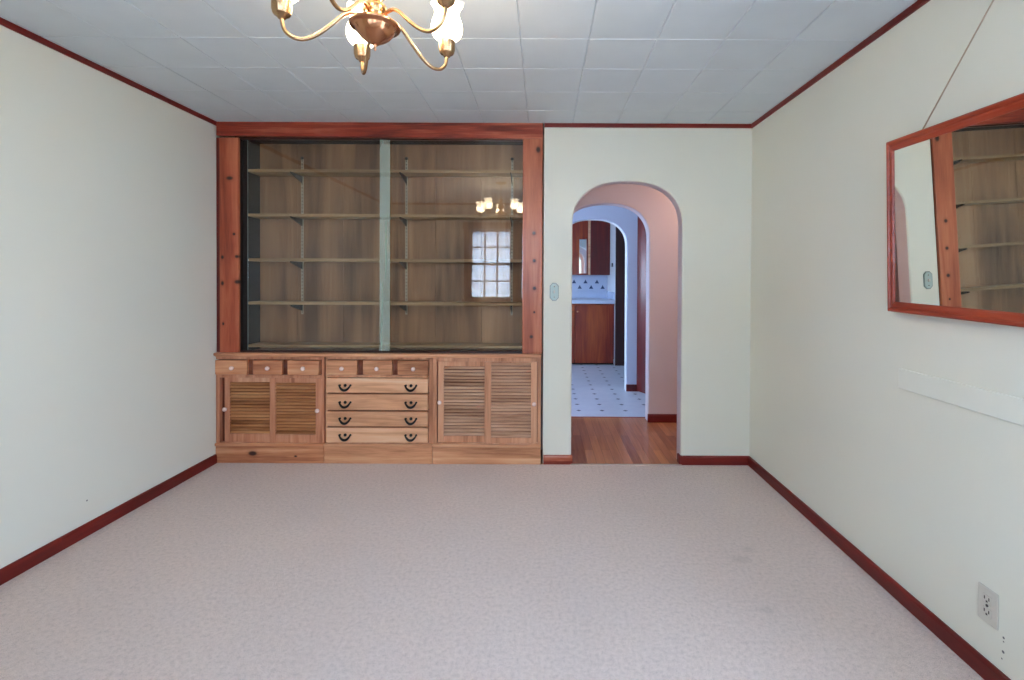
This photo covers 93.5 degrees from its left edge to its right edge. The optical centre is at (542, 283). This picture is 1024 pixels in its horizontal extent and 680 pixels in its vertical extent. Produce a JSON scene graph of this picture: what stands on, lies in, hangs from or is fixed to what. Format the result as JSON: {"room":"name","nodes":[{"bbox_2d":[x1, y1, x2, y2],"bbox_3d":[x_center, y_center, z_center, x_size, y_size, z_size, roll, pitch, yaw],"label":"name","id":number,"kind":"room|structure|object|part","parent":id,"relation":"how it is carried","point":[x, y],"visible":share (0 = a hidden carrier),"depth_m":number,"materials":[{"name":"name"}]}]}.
{"room":"dining room","nodes":[
{"label":"dining room","id":0,"kind":"room"},
{"bbox_2d":[0,25,230,568],"bbox_3d":[-2.320,0.053,1.692,0.120,2.508,3.860,0,1,0],"label":"wall","id":1,"kind":"structure","parent":0,"point":[108,264],"depth_m":2.43,"materials":[{"name":"beige paint"}]},
{"bbox_2d":[0,454,216,585],"bbox_3d":[-2.259,1.228,1.610,0.014,0.062,3.432,0,1,0],"label":"baseboard","id":2,"kind":"structure","parent":1,"relation":"attached to","point":[41,554],"depth_m":2.42,"materials":[{"name":"red wood"}]},
{"bbox_2d":[0,17,216,125],"bbox_3d":[-2.248,-1.087,1.596,0.013,0.027,3.450,0,1,0],"label":"trim","id":3,"kind":"structure","parent":1,"relation":"attached to","point":[3,22],"depth_m":2.41,"materials":[{"name":"red wood"}]},
{"bbox_2d":[0,0,916,133],"bbox_3d":[0.026,-1.190,1.698,4.761,0.200,3.860,0,1,0],"label":"ceiling","id":4,"kind":"structure","parent":0,"point":[512,61],"depth_m":2.31,"materials":[{"name":"white tile"}]},
{"bbox_2d":[271,0,462,74],"bbox_3d":[-0.473,-0.868,1.321,0.554,0.440,0.547,0,1,0],"label":"chandelier","id":5,"kind":"object","parent":4,"relation":"hanging from","point":[368,26],"visible":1,"depth_m":1.32,"materials":[{"name":"gold metal"}]},
{"bbox_3d":[-0.599,-0.705,1.311,0.217,0.097,0.010,0,1,-11],"label":"arm","id":6,"kind":"part","parent":5,"relation":"part of","materials":[{"name":"gold metal"}]},
{"bbox_3d":[-0.482,-0.703,1.201,0.010,0.097,0.217,0,1,7],"label":"arm","id":7,"kind":"part","parent":5,"relation":"part of","materials":[{"name":"gold metal"}]},
{"bbox_3d":[-0.579,-0.816,1.546,0.104,0.134,0.098,0,1,0],"label":"lamp shade","id":8,"kind":"part","parent":5,"relation":"part of","materials":[{"name":"white glass"}]},
{"bbox_3d":[-0.530,-0.706,1.456,0.010,0.097,0.217,0,1,-29],"label":"arm","id":9,"kind":"part","parent":5,"relation":"part of","materials":[{"name":"gold metal"}]},
{"bbox_3d":[-0.465,-0.697,1.337,0.137,0.063,0.137,0,1,0],"label":"lamp shade","id":10,"kind":"part","parent":5,"relation":"part of","materials":[{"name":"gold metal"}]},
{"bbox_3d":[-0.341,-0.703,1.278,0.217,0.097,0.010,1,1,25],"label":"arm","id":11,"kind":"part","parent":5,"relation":"part of","materials":[{"name":"gold metal"}]},
{"bbox_3d":[-0.371,-0.705,1.436,0.010,0.097,0.217,1,1,43],"label":"arm","id":12,"kind":"part","parent":5,"relation":"part of","materials":[{"name":"gold metal"}]},
{"bbox_3d":[-0.299,-0.814,1.510,0.103,0.134,0.098,0,1,0],"label":"lamp shade","id":13,"kind":"part","parent":5,"relation":"part of","materials":[{"name":"white glass"}]},
{"bbox_2d":[0,364,983,679],"bbox_3d":[0.016,1.284,4.053,4.761,0.082,8.520,0,1,0],"label":"floor","id":14,"kind":"structure","parent":0,"point":[235,571],"depth_m":2.03,"materials":[{"name":"beige carpet"}]},
{"bbox_2d":[215,357,325,462],"bbox_3d":[-1.885,0.874,3.445,0.750,0.737,0.320,0,1,0],"label":"base cabinet","id":15,"kind":"object","parent":14,"relation":"on","point":[269,409],"visible":0.95,"depth_m":3.33,"materials":[{"name":"brown wood"}]},
{"bbox_3d":[-2.146,0.577,3.400,0.220,0.100,0.172,0,1,0],"label":"drawer","id":16,"kind":"part","parent":15,"relation":"part of","materials":[{"name":"brown wood"}]},
{"bbox_3d":[-2.038,0.877,3.349,0.340,0.450,0.017,0,1,0],"label":"door","id":17,"kind":"part","parent":15,"relation":"part of","materials":[{"name":"brown wood"}]},
{"bbox_3d":[-2.030,0.864,3.351,0.292,0.360,0.021,0,1,0],"label":"louver panel","id":18,"kind":"part","parent":15,"relation":"part of","materials":[{"name":"brown wood"}]},
{"bbox_3d":[-1.895,0.579,3.399,0.199,0.100,0.172,0,1,0],"label":"drawer","id":19,"kind":"part","parent":15,"relation":"part of","materials":[{"name":"brown wood"}]},
{"bbox_3d":[-1.886,1.114,3.338,0.750,0.019,0.046,0,1,0],"label":"plinth moulding","id":20,"kind":"part","parent":15,"relation":"part of","materials":[{"name":"brown wood"}]},
{"bbox_3d":[-1.709,0.866,3.338,0.286,0.360,0.021,0,1,0],"label":"louver panel","id":21,"kind":"part","parent":15,"relation":"part of","materials":[{"name":"brown wood"}]},
{"bbox_3d":[-1.707,0.879,3.337,0.362,0.450,0.017,0,1,0],"label":"door","id":22,"kind":"part","parent":15,"relation":"part of","materials":[{"name":"brown wood"}]},
{"bbox_3d":[-1.649,0.580,3.399,0.216,0.100,0.172,0,1,0],"label":"drawer","id":23,"kind":"part","parent":15,"relation":"part of","materials":[{"name":"brown wood"}]},
{"bbox_2d":[213,348,541,357],"bbox_3d":[-1.131,0.494,3.449,2.255,0.028,0.303,0,1,0],"label":"ledge","id":24,"kind":"object","parent":15,"relation":"on","point":[217,354],"visible":0.7,"depth_m":3.30,"materials":[{"name":"brown wood"}]},
{"bbox_2d":[216,122,542,353],"bbox_3d":[-1.127,-0.316,3.419,2.259,1.592,0.218,0,1,0],"label":"bookcase","id":25,"kind":"object","parent":24,"relation":"on","point":[330,235],"visible":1,"depth_m":3.51,"materials":[{"name":"red wood"}]},
{"bbox_3d":[-2.162,-0.267,3.328,0.132,1.486,0.022,0,1,0],"label":"post","id":26,"kind":"part","parent":25,"relation":"part of","materials":[{"name":"red wood"}]},
{"bbox_3d":[-2.100,-0.307,3.429,0.072,1.564,0.176,0,1,0],"label":"panel","id":27,"kind":"part","parent":25,"relation":"part of","materials":[{"name":"brown wood"}]},
{"bbox_3d":[-1.104,0.441,3.447,1.924,0.018,0.140,0,1,0],"label":"shelf","id":28,"kind":"part","parent":25,"relation":"part of","materials":[{"name":"brown wood"}]},
{"bbox_3d":[-1.102,0.140,3.444,1.924,0.020,0.140,0,1,0],"label":"shelf","id":29,"kind":"part","parent":25,"relation":"part of","materials":[{"name":"brown wood"}]},
{"bbox_3d":[-1.101,-0.165,3.441,1.924,0.020,0.140,0,1,0],"label":"shelf","id":30,"kind":"part","parent":25,"relation":"part of","materials":[{"name":"brown wood"}]},
{"bbox_3d":[-1.099,-0.478,3.438,1.924,0.020,0.140,0,1,0],"label":"shelf","id":31,"kind":"part","parent":25,"relation":"part of","materials":[{"name":"brown wood"}]},
{"bbox_3d":[-1.098,-0.789,3.435,1.924,0.020,0.140,0,1,0],"label":"shelf","id":32,"kind":"part","parent":25,"relation":"part of","materials":[{"name":"brown wood"}]},
{"bbox_3d":[-1.112,-1.035,3.421,1.961,0.038,0.176,0,1,0],"label":"panel","id":33,"kind":"part","parent":25,"relation":"part of","materials":[{"name":"brown wood"}]},
{"bbox_3d":[-0.067,-0.257,3.327,0.138,1.486,0.022,0,1,0],"label":"post","id":34,"kind":"part","parent":25,"relation":"part of","materials":[{"name":"red wood"}]},
{"bbox_2d":[324,357,432,463],"bbox_3d":[-1.133,0.877,3.445,0.750,0.737,0.320,0,1,0],"label":"chest","id":35,"kind":"object","parent":14,"relation":"on","point":[379,410],"visible":0.98,"depth_m":3.32,"materials":[{"name":"brown wood"}]},
{"bbox_3d":[-1.383,0.578,3.399,0.212,0.101,0.172,0,1,0],"label":"drawer","id":36,"kind":"part","parent":35,"relation":"part of","materials":[{"name":"orange wood"}]},
{"bbox_3d":[-1.360,1.059,3.304,0.089,0.050,0.027,0,1,0],"label":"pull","id":37,"kind":"part","parent":35,"relation":"part of","materials":[{"name":"black metal"}]},
{"bbox_3d":[-1.359,0.833,3.302,0.089,0.050,0.027,0,1,0],"label":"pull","id":38,"kind":"part","parent":35,"relation":"part of","materials":[{"name":"black metal"}]},
{"bbox_3d":[-1.359,0.945,3.303,0.089,0.050,0.027,0,1,0],"label":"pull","id":39,"kind":"part","parent":35,"relation":"part of","materials":[{"name":"black metal"}]},
{"bbox_3d":[-1.358,0.716,3.301,0.089,0.050,0.027,0,1,0],"label":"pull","id":40,"kind":"part","parent":35,"relation":"part of","materials":[{"name":"black metal"}]},
{"bbox_3d":[-1.141,1.046,3.403,0.701,0.101,0.172,0,1,0],"label":"long drawer","id":41,"kind":"part","parent":35,"relation":"part of","materials":[{"name":"brown wood"}]},
{"bbox_3d":[-1.141,0.934,3.402,0.701,0.102,0.172,0,1,0],"label":"long drawer","id":42,"kind":"part","parent":35,"relation":"part of","materials":[{"name":"brown wood"}]},
{"bbox_3d":[-1.140,0.818,3.401,0.701,0.109,0.172,0,1,0],"label":"long drawer","id":43,"kind":"part","parent":35,"relation":"part of","materials":[{"name":"brown wood"}]},
{"bbox_3d":[-1.139,0.703,3.400,0.701,0.100,0.172,0,1,0],"label":"long drawer","id":44,"kind":"part","parent":35,"relation":"part of","materials":[{"name":"brown wood"}]},
{"bbox_3d":[-1.136,0.580,3.399,0.202,0.101,0.172,0,1,0],"label":"drawer","id":45,"kind":"part","parent":35,"relation":"part of","materials":[{"name":"orange wood"}]},
{"bbox_3d":[-1.135,1.117,3.337,0.750,0.019,0.046,0,1,0],"label":"plinth moulding","id":46,"kind":"part","parent":35,"relation":"part of","materials":[{"name":"orange wood"}]},
{"bbox_3d":[-0.906,1.061,3.304,0.089,0.050,0.027,0,1,0],"label":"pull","id":47,"kind":"part","parent":35,"relation":"part of","materials":[{"name":"black metal"}]},
{"bbox_3d":[-0.905,0.947,3.303,0.089,0.050,0.027,0,1,0],"label":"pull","id":48,"kind":"part","parent":35,"relation":"part of","materials":[{"name":"black metal"}]},
{"bbox_3d":[-0.905,0.835,3.302,0.089,0.050,0.027,0,1,0],"label":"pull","id":49,"kind":"part","parent":35,"relation":"part of","materials":[{"name":"black metal"}]},
{"bbox_3d":[-0.904,0.718,3.301,0.089,0.050,0.027,0,1,0],"label":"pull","id":50,"kind":"part","parent":35,"relation":"part of","materials":[{"name":"black metal"}]},
{"bbox_3d":[-0.893,0.581,3.399,0.209,0.101,0.172,0,1,0],"label":"drawer","id":51,"kind":"part","parent":35,"relation":"part of","materials":[{"name":"orange wood"}]},
{"bbox_2d":[432,358,540,463],"bbox_3d":[-0.383,0.881,3.450,0.750,0.737,0.308,0,1,0],"label":"base cabinet","id":52,"kind":"object","parent":14,"relation":"on","point":[486,410],"visible":0.98,"depth_m":3.33,"materials":[{"name":"brown wood"}]},
{"bbox_3d":[-0.550,0.822,3.347,0.346,0.564,0.017,0,1,0],"label":"door","id":53,"kind":"part","parent":52,"relation":"part of","materials":[{"name":"orange wood"}]},
{"bbox_3d":[-0.541,0.816,3.349,0.295,0.484,0.021,0,1,0],"label":"louver panel","id":54,"kind":"part","parent":52,"relation":"part of","materials":[{"name":"brown wood"}]},
{"bbox_3d":[-0.384,1.121,3.337,0.750,0.019,0.046,0,1,0],"label":"plinth moulding","id":55,"kind":"part","parent":52,"relation":"part of","materials":[{"name":"orange wood"}]},
{"bbox_3d":[-0.217,0.824,3.335,0.364,0.564,0.017,0,1,0],"label":"door","id":56,"kind":"part","parent":52,"relation":"part of","materials":[{"name":"orange wood"}]},
{"bbox_3d":[-0.215,0.808,3.337,0.284,0.520,0.021,0,1,0],"label":"louver panel","id":57,"kind":"part","parent":52,"relation":"part of","materials":[{"name":"brown wood"}]},
{"bbox_2d":[572,304,613,363],"bbox_3d":[0.550,0.753,7.577,1.056,0.916,0.840,0,1,0],"label":"base cabinet","id":58,"kind":"object","parent":14,"relation":"on","point":[592,324],"visible":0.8,"depth_m":7.19,"materials":[{"name":"orange wood"}]},
{"bbox_3d":[0.259,0.750,7.196,0.455,0.870,0.021,0,1,0],"label":"door","id":59,"kind":"part","parent":58,"relation":"part of","materials":[{"name":"orange wood"}]},
{"bbox_2d":[572,298,614,303],"bbox_3d":[0.544,0.266,7.578,1.079,0.057,0.840,0,1,0],"label":"countertop","id":60,"kind":"structure","parent":58,"relation":"on","point":[574,300],"depth_m":7.16,"materials":[{"name":"white laminate"}]},
{"bbox_2d":[541,134,543,449],"bbox_3d":[-1.185,0.040,3.622,2.387,2.508,0.040,0,1,0],"label":"wall","id":61,"kind":"structure","parent":0,"point":[543,134],"depth_m":3.60,"materials":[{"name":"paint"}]},
{"bbox_2d":[572,206,637,390],"bbox_3d":[0.369,0.038,5.555,4.030,2.428,0.110,0,1,0],"label":"wall","id":62,"kind":"structure","parent":0,"point":[625,220],"depth_m":5.50,"materials":[{"name":"blue paint"}]},
{"bbox_2d":[626,384,638,391],"bbox_3d":[1.211,1.196,5.504,0.495,0.080,0.014,0,1,0],"label":"baseboard","id":63,"kind":"structure","parent":62,"relation":"attached to","point":[629,387],"depth_m":5.50,"materials":[{"name":"red wood"}]},
{"bbox_2d":[637,217,645,392],"bbox_3d":[1.230,0.226,5.170,0.099,2.012,0.720,0,1,-26],"label":"door","id":64,"kind":"structure","parent":62,"relation":"in","point":[641,237],"depth_m":5.42,"materials":[{"name":"red wood"}]},
{"bbox_2d":[543,184,677,419],"bbox_3d":[0.353,0.049,4.370,4.100,2.428,0.120,0,1,0],"label":"wall","id":65,"kind":"structure","parent":0,"point":[657,213],"depth_m":4.31,"materials":[{"name":"pink paint"}]},
{"bbox_2d":[571,416,644,417],"bbox_3d":[0.592,1.246,4.468,0.790,0.015,0.022,0,1,0],"label":"trim","id":66,"kind":"structure","parent":65,"relation":"attached to","point":[571,416],"depth_m":4.46,"materials":[{"name":"red wood"}]},
{"bbox_2d":[647,414,676,422],"bbox_3d":[1.662,1.212,4.314,1.430,0.076,0.014,0,1,0],"label":"baseboard","id":67,"kind":"structure","parent":65,"relation":"attached to","point":[651,418],"depth_m":4.31,"materials":[{"name":"red wood"}]},
{"bbox_2d":[607,223,615,364],"bbox_3d":[1.125,0.011,7.625,0.080,2.508,0.950,0,1,0],"label":"wall","id":68,"kind":"structure","parent":0,"point":[610,278],"depth_m":7.41,"materials":[{"name":"white paint"}]},
{"bbox_2d":[572,275,614,299],"bbox_3d":[0.545,0.050,7.585,1.080,0.374,0.829,0,1,0],"label":"tile backsplash","id":69,"kind":"structure","parent":68,"relation":"attached to","point":[583,286],"depth_m":7.98,"materials":[{"name":"tile"}]},
{"bbox_2d":[588,220,609,274],"bbox_3d":[0.912,-0.614,7.825,0.351,0.948,0.327,0,1,0],"label":"upper cabinet","id":70,"kind":"object","parent":68,"relation":"attached to","point":[598,231],"visible":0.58,"depth_m":7.66,"materials":[{"name":"red wood"}]},
{"bbox_2d":[543,127,751,458],"bbox_3d":[0.738,0.061,3.380,1.456,2.428,0.100,0,1,0],"label":"wall","id":71,"kind":"structure","parent":0,"point":[705,174],"depth_m":3.33,"materials":[{"name":"beige paint"}]},
{"bbox_2d":[550,283,558,300],"bbox_3d":[0.084,0.057,3.321,0.062,0.124,0.019,0,1,0],"label":"switch plate","id":72,"kind":"object","parent":71,"relation":"attached to","point":[554,288],"visible":1,"depth_m":3.32,"materials":[{"name":"beige plastic"}]},
{"bbox_2d":[543,453,572,464],"bbox_3d":[0.110,1.221,3.357,0.202,0.062,0.060,0,1,0],"label":"baseboard","id":73,"kind":"structure","parent":71,"relation":"attached to","point":[547,459],"depth_m":3.33,"materials":[{"name":"red wood"}]},
{"bbox_2d":[570,463,681,465],"bbox_3d":[0.581,1.254,3.329,0.770,0.011,0.015,0,1,0],"label":"trim","id":74,"kind":"structure","parent":71,"relation":"attached to","point":[572,463],"depth_m":3.32,"materials":[{"name":"wood"}]},
{"bbox_2d":[544,123,750,127],"bbox_3d":[0.734,-1.090,3.312,1.436,0.027,0.013,0,1,0],"label":"trim","id":75,"kind":"structure","parent":71,"relation":"attached to","point":[570,125],"depth_m":3.31,"materials":[{"name":"red wood"}]},
{"bbox_2d":[677,453,748,464],"bbox_3d":[1.195,1.226,3.359,0.491,0.062,0.064,0,1,0],"label":"baseboard","id":76,"kind":"structure","parent":71,"relation":"attached to","point":[681,459],"depth_m":3.33,"materials":[{"name":"red wood"}]},
{"bbox_2d":[749,0,1023,679],"bbox_3d":[1.505,0.073,1.545,0.120,2.508,3.570,0,1,0],"label":"wall","id":77,"kind":"structure","parent":0,"point":[931,491],"depth_m":2.04,"materials":[{"name":"beige paint"}]},
{"bbox_2d":[751,0,929,127],"bbox_3d":[1.444,-1.070,1.593,0.013,0.027,3.450,0,1,0],"label":"trim","id":78,"kind":"structure","parent":77,"relation":"attached to","point":[918,4],"depth_m":2.25,"materials":[{"name":"red wood"}]},
{"bbox_2d":[748,456,1010,679],"bbox_3d":[1.432,1.245,1.616,0.014,0.062,3.450,0,1,0],"label":"baseboard","id":79,"kind":"structure","parent":77,"relation":"attached to","point":[982,666],"depth_m":1.94,"materials":[{"name":"red wood"}]},
{"bbox_2d":[886,0,1023,326],"bbox_3d":[1.411,-0.437,1.375,0.074,1.153,1.112,0,1,-1],"label":"wall mirror","id":80,"kind":"object","parent":77,"relation":"attached to","point":[955,186],"visible":1,"depth_m":1.60,"materials":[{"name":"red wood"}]},
{"bbox_3d":[1.401,-0.210,1.377,0.029,0.672,1.087,0,1,-1],"label":"glass","id":81,"kind":"part","parent":80,"relation":"part of","materials":[{"name":"white mirror"}]},
{"bbox_2d":[898,368,1023,425],"bbox_3d":[1.438,0.385,1.418,0.011,0.081,1.030,0,1,0],"label":"trim","id":82,"kind":"structure","parent":77,"relation":"attached to","point":[1008,408],"depth_m":1.62,"materials":[{"name":"white paint"}]},
{"bbox_2d":[978,582,998,630],"bbox_3d":[1.436,1.038,1.548,0.009,0.114,0.070,0,1,0],"label":"wall outlet","id":83,"kind":"object","parent":77,"relation":"attached to","point":[988,600],"visible":1,"depth_m":1.54,"materials":[{"name":"beige plastic"}]},
{"bbox_2d":[982,592,991,606],"bbox_3d":[1.434,1.017,1.548,0.003,0.027,0.033,0,1,0],"label":"socket","id":84,"kind":"object","parent":83,"relation":"attached to","point":[986,596],"depth_m":1.55,"materials":[{"name":"beige plastic"}]},
{"bbox_2d":[982,605,991,618],"bbox_3d":[1.433,1.058,1.548,0.003,0.027,0.033,0,1,0],"label":"socket","id":85,"kind":"object","parent":83,"relation":"attached to","point":[986,609],"depth_m":1.55,"materials":[{"name":"beige plastic"}]},
{"bbox_3d":[1.785,0.018,7.199,1.240,2.508,0.100,0,1,0],"label":"wall","id":86,"kind":"structure","parent":0,"visible":0},
{"bbox_2d":[615,227,624,365],"bbox_3d":[1.537,0.122,7.136,0.895,2.200,0.032,0,1,0],"label":"trim","id":87,"kind":"structure","parent":86,"relation":"attached to","point":[620,242],"depth_m":7.13,"materials":[{"name":"brown wood"}]},
{"bbox_2d":[624,303,624,336],"bbox_3d":[1.542,0.170,7.188,0.641,2.094,0.046,0,1,0],"label":"door","id":88,"kind":"structure","parent":86,"relation":"in","point":[624,303],"depth_m":7.17,"materials":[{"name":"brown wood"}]},
{"bbox_3d":[-0.279,0.000,8.051,2.730,2.508,0.100,0,1,0],"label":"wall","id":89,"kind":"structure","parent":0,"visible":0},
{"bbox_2d":[572,221,587,274],"bbox_3d":[0.482,-0.616,7.829,0.507,0.948,0.320,0,1,0],"label":"upper cabinet","id":90,"kind":"object","parent":89,"relation":"attached to","point":[579,229],"visible":0.37,"depth_m":7.67,"materials":[{"name":"orange wood"}]},
{"bbox_3d":[0.650,-0.433,7.683,0.126,0.550,0.006,0,1,0],"label":"pane","id":91,"kind":"part","parent":90,"relation":"part of","materials":[{"name":"clear glass"}]}
]}

